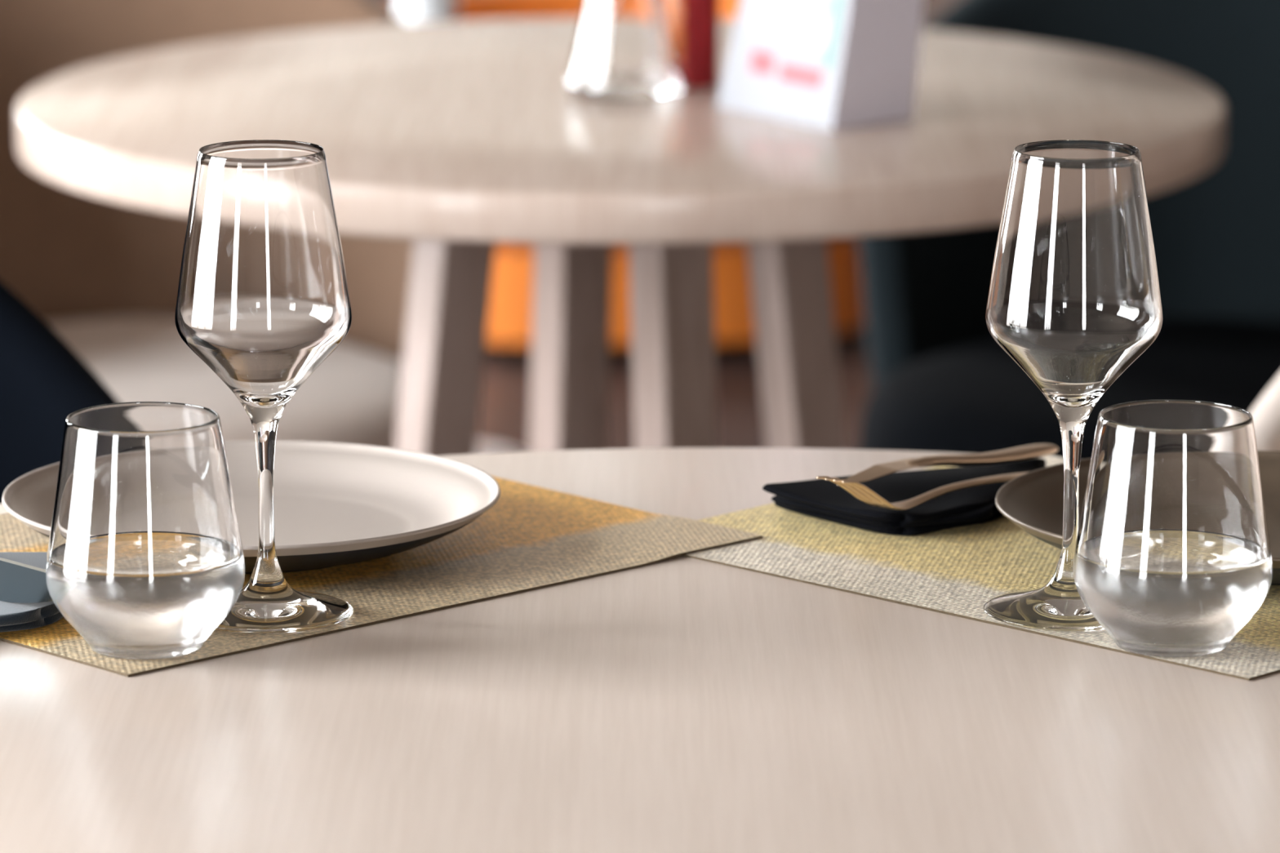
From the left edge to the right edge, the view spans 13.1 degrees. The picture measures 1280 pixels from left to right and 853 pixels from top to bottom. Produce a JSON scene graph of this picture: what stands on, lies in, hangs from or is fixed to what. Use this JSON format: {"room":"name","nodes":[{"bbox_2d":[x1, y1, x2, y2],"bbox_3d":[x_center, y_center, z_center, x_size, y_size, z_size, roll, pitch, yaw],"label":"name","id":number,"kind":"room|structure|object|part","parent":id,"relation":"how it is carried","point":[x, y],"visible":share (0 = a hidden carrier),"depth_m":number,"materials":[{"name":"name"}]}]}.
{"room":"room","nodes":[
{"label":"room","id":0,"kind":"room"},
{"bbox_2d":[381,0,957,452],"bbox_3d":[0.500,0.732,3.369,7.800,0.100,17.100,0,12,0],"label":"floor","id":1,"kind":"structure","parent":0,"point":[504,422],"depth_m":6.86,"materials":[{"name":"brown wood"}]},
{"bbox_2d":[0,279,119,503],"bbox_3d":[-0.674,0.265,3.235,0.760,0.870,0.675,-10,15,-40],"label":"tub chair","id":2,"kind":"object","parent":1,"relation":"on","point":[43,380],"visible":0.25,"depth_m":3.34,"materials":[{"name":"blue fabric"}]},
{"bbox_2d":[0,0,413,448],"bbox_3d":[-0.493,-0.052,4.836,0.747,0.840,0.672,-8,14,-35],"label":"tub chair","id":3,"kind":"object","parent":1,"relation":"on","point":[104,274],"visible":0.1,"depth_m":5.05,"materials":[{"name":"brown fabric"}]},
{"bbox_2d":[48,316,403,448],"bbox_3d":[-0.455,0.007,4.795,0.548,0.132,0.546,-8,14,-35],"label":"seat cushion","id":4,"kind":"object","parent":3,"relation":"on","point":[353,396],"depth_m":4.71,"materials":[{"name":"beige fabric"}]},
{"bbox_2d":[398,0,515,453],"bbox_3d":[-0.241,-0.318,6.368,0.700,0.740,0.700,0,12,0],"label":"pedestal table","id":5,"kind":"object","parent":1,"relation":"on","point":[411,11],"visible":0.02,"depth_m":6.31,"materials":[{"name":"white"}]},
{"bbox_2d":[15,17,1226,455],"bbox_3d":[-0.014,0.120,4.227,0.898,0.750,0.898,0,12,0],"label":"dining table","id":6,"kind":"object","parent":1,"relation":"on","point":[459,140],"visible":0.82,"depth_m":4.05,"materials":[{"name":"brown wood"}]},
{"bbox_3d":[-0.167,0.162,4.189,0.124,0.684,0.054,-3,12,-16],"label":"leg","id":7,"kind":"part","parent":6,"relation":"part of","materials":[{"name":"brown wood"}]},
{"bbox_3d":[-0.059,0.121,4.384,0.054,0.684,0.124,-3,12,-16],"label":"leg","id":8,"kind":"part","parent":6,"relation":"part of","materials":[{"name":"brown wood"}]},
{"bbox_2d":[565,0,683,100],"bbox_3d":[-0.011,-0.340,4.142,0.088,0.185,0.088,0,12,0],"label":"glass cruet","id":9,"kind":"object","parent":6,"relation":"on","point":[624,50],"visible":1,"depth_m":4.12,"materials":[{"name":"clear glass"}]},
{"bbox_3d":[0.031,0.184,4.084,0.054,0.684,0.124,-3,12,-16],"label":"leg","id":10,"kind":"part","parent":6,"relation":"part of","materials":[{"name":"brown wood"}]},
{"bbox_2d":[669,0,719,88],"bbox_3d":[0.041,-0.340,4.186,0.037,0.175,0.037,0,12,0],"label":"sauce bottle","id":11,"kind":"object","parent":6,"relation":"on","point":[694,24],"visible":0.77,"depth_m":4.18,"materials":[{"name":"red"}]},
{"bbox_3d":[0.139,0.143,4.278,0.124,0.684,0.054,-3,12,-16],"label":"leg","id":12,"kind":"part","parent":6,"relation":"part of","materials":[{"name":"brown wood"}]},
{"bbox_2d":[715,0,924,130],"bbox_3d":[0.138,-0.334,4.052,0.111,0.210,0.160,-8,14,-33],"label":"menu stand","id":13,"kind":"object","parent":6,"relation":"on","point":[827,64],"visible":1,"depth_m":4.01,"materials":[{"name":"paper"}]},
{"bbox_3d":[0.115,-0.329,4.028,0.044,0.210,0.144,-8,14,-33],"label":"panel","id":14,"kind":"part","parent":13,"relation":"part of","materials":[{"name":"paper"}]},
{"bbox_3d":[0.177,-0.322,3.996,0.112,0.210,0.002,-11,16,-44],"label":"panel","id":15,"kind":"part","parent":13,"relation":"part of","materials":[{"name":"white plastic"}]},
{"bbox_2d":[387,0,865,354],"bbox_3d":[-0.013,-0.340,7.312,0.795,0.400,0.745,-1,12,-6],"label":"tub chair","id":16,"kind":"object","parent":1,"relation":"on","point":[511,301],"visible":0.05,"depth_m":7.01,"materials":[{"name":"orange fabric"}]},
{"bbox_3d":[-0.182,-0.112,7.125,0.056,0.030,0.056,-1,12,-6],"label":"leg","id":17,"kind":"part","parent":16,"relation":"part of","materials":[{"name":"orange wood"}]},
{"bbox_3d":[-0.009,-0.224,7.297,0.614,0.120,0.613,-1,12,-6],"label":"seat","id":18,"kind":"part","parent":16,"relation":"part of","materials":[{"name":"orange fabric"}]},
{"bbox_2d":[0,447,1279,852],"bbox_3d":[0.045,0.491,2.437,1.120,0.750,1.120,0,12,0],"label":"dining table","id":19,"kind":"object","parent":1,"relation":"on","point":[680,704],"visible":0.69,"depth_m":2.33,"materials":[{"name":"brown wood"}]},
{"bbox_2d":[0,475,762,677],"bbox_3d":[-0.184,0.059,2.666,0.389,0.003,0.296,-11,16,-42],"label":"placemat","id":20,"kind":"object","parent":19,"relation":"on","point":[533,537],"visible":0.35,"depth_m":2.64,"materials":[{"name":"beige fabric"}]},
{"bbox_2d":[0,551,63,632],"bbox_3d":[-0.333,0.077,2.550,0.149,0.011,0.177,0,12,0],"label":"napkin","id":21,"kind":"object","parent":20,"relation":"on","point":[14,616],"visible":0.31,"depth_m":2.51,"materials":[{"name":"blue fabric"}]},
{"bbox_2d":[0,557,53,603],"bbox_3d":[-0.316,0.064,2.534,0.009,0.022,0.206,-11,16,-43],"label":"table knife","id":22,"kind":"object","parent":21,"relation":"on","point":[20,583],"visible":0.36,"depth_m":2.50,"materials":[{"name":"silver metal"}]},
{"bbox_2d":[45,401,244,659],"bbox_3d":[-0.219,0.047,2.466,0.090,0.105,0.090,0,12,0],"label":"tumbler","id":23,"kind":"object","parent":20,"relation":"on","point":[145,556],"visible":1,"depth_m":2.43,"materials":[{"name":"clear glass"}]},
{"bbox_2d":[1,440,500,573],"bbox_3d":[-0.187,0.043,2.680,0.239,0.025,0.239,5,13,23],"label":"dinner plate","id":24,"kind":"object","parent":20,"relation":"on","point":[336,504],"visible":0.58,"depth_m":2.72,"materials":[{"name":"white ceramic"}]},
{"bbox_2d":[174,139,353,634],"bbox_3d":[-0.170,-0.019,2.515,0.080,0.214,0.080,0,12,0],"label":"wine glass","id":25,"kind":"object","parent":20,"relation":"on","point":[263,300],"visible":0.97,"depth_m":2.48,"materials":[{"name":"clear glass"}]},
{"bbox_2d":[680,454,1279,680],"bbox_3d":[0.230,0.061,2.660,0.389,0.001,0.296,11,16,43],"label":"placemat","id":26,"kind":"object","parent":19,"relation":"on","point":[955,571],"visible":0.44,"depth_m":2.63,"materials":[{"name":"beige fabric"}]},
{"bbox_2d":[762,457,1046,535],"bbox_3d":[0.153,0.032,2.750,0.185,0.019,0.099,-7,14,-32],"label":"napkin","id":27,"kind":"object","parent":26,"relation":"on","point":[820,499],"visible":0.75,"depth_m":2.72,"materials":[{"name":"black fabric"}]},
{"bbox_2d":[815,471,1029,510],"bbox_3d":[0.153,0.024,2.716,0.019,0.030,0.197,10,15,39],"label":"fork","id":28,"kind":"object","parent":27,"relation":"on","point":[860,491],"visible":0.87,"depth_m":2.68,"materials":[{"name":"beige metal"}]},
{"bbox_2d":[837,443,1058,485],"bbox_3d":[0.156,0.019,2.768,0.014,0.015,0.170,10,15,39],"label":"table knife","id":29,"kind":"object","parent":27,"relation":"on","point":[1035,451],"visible":0.97,"depth_m":2.77,"materials":[{"name":"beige metal"}]},
{"bbox_3d":[0.121,0.022,2.726,0.014,0.005,0.060,10,15,39],"label":"blade","id":30,"kind":"part","parent":29,"relation":"part of","materials":[{"name":"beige metal"}]},
{"bbox_3d":[0.171,0.015,2.785,0.014,0.015,0.123,10,15,39],"label":"handle","id":31,"kind":"part","parent":29,"relation":"part of","materials":[{"name":"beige metal"}]},
{"bbox_2d":[983,139,1163,631],"bbox_3d":[0.196,-0.020,2.519,0.082,0.214,0.082,0,12,0],"label":"wine glass","id":32,"kind":"object","parent":26,"relation":"on","point":[1074,300],"visible":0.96,"depth_m":2.48,"materials":[{"name":"clear glass"}]},
{"bbox_2d":[995,450,1279,585],"bbox_3d":[0.289,0.048,2.657,0.239,0.025,0.239,11,16,42],"label":"dinner plate","id":33,"kind":"object","parent":26,"relation":"on","point":[1033,500],"visible":0.3,"depth_m":2.70,"materials":[{"name":"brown ceramic"}]},
{"bbox_2d":[1073,399,1272,657],"bbox_3d":[0.237,0.046,2.470,0.088,0.105,0.088,11,16,42],"label":"tumbler","id":34,"kind":"object","parent":26,"relation":"on","point":[1172,557],"visible":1,"depth_m":2.44,"materials":[{"name":"clear glass"}]},
{"bbox_2d":[857,0,1279,459],"bbox_3d":[0.536,-0.051,4.835,0.747,0.840,0.672,9,15,38],"label":"tub chair","id":35,"kind":"object","parent":1,"relation":"on","point":[941,382],"visible":0.3,"depth_m":5.01,"materials":[{"name":"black fabric"}]},
{"bbox_2d":[858,316,1279,459],"bbox_3d":[0.495,0.007,4.795,0.548,0.132,0.546,9,15,38],"label":"seat cushion","id":36,"kind":"object","parent":35,"relation":"on","point":[974,399],"depth_m":4.71,"materials":[{"name":"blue fabric"}]},
{"bbox_2d":[1249,373,1279,451],"bbox_3d":[0.733,0.265,3.236,0.760,0.870,0.675,10,15,39],"label":"tub chair","id":37,"kind":"object","parent":1,"relation":"on","point":[1265,414],"visible":0.19,"depth_m":3.28,"materials":[{"name":"beige fabric"}]}
]}

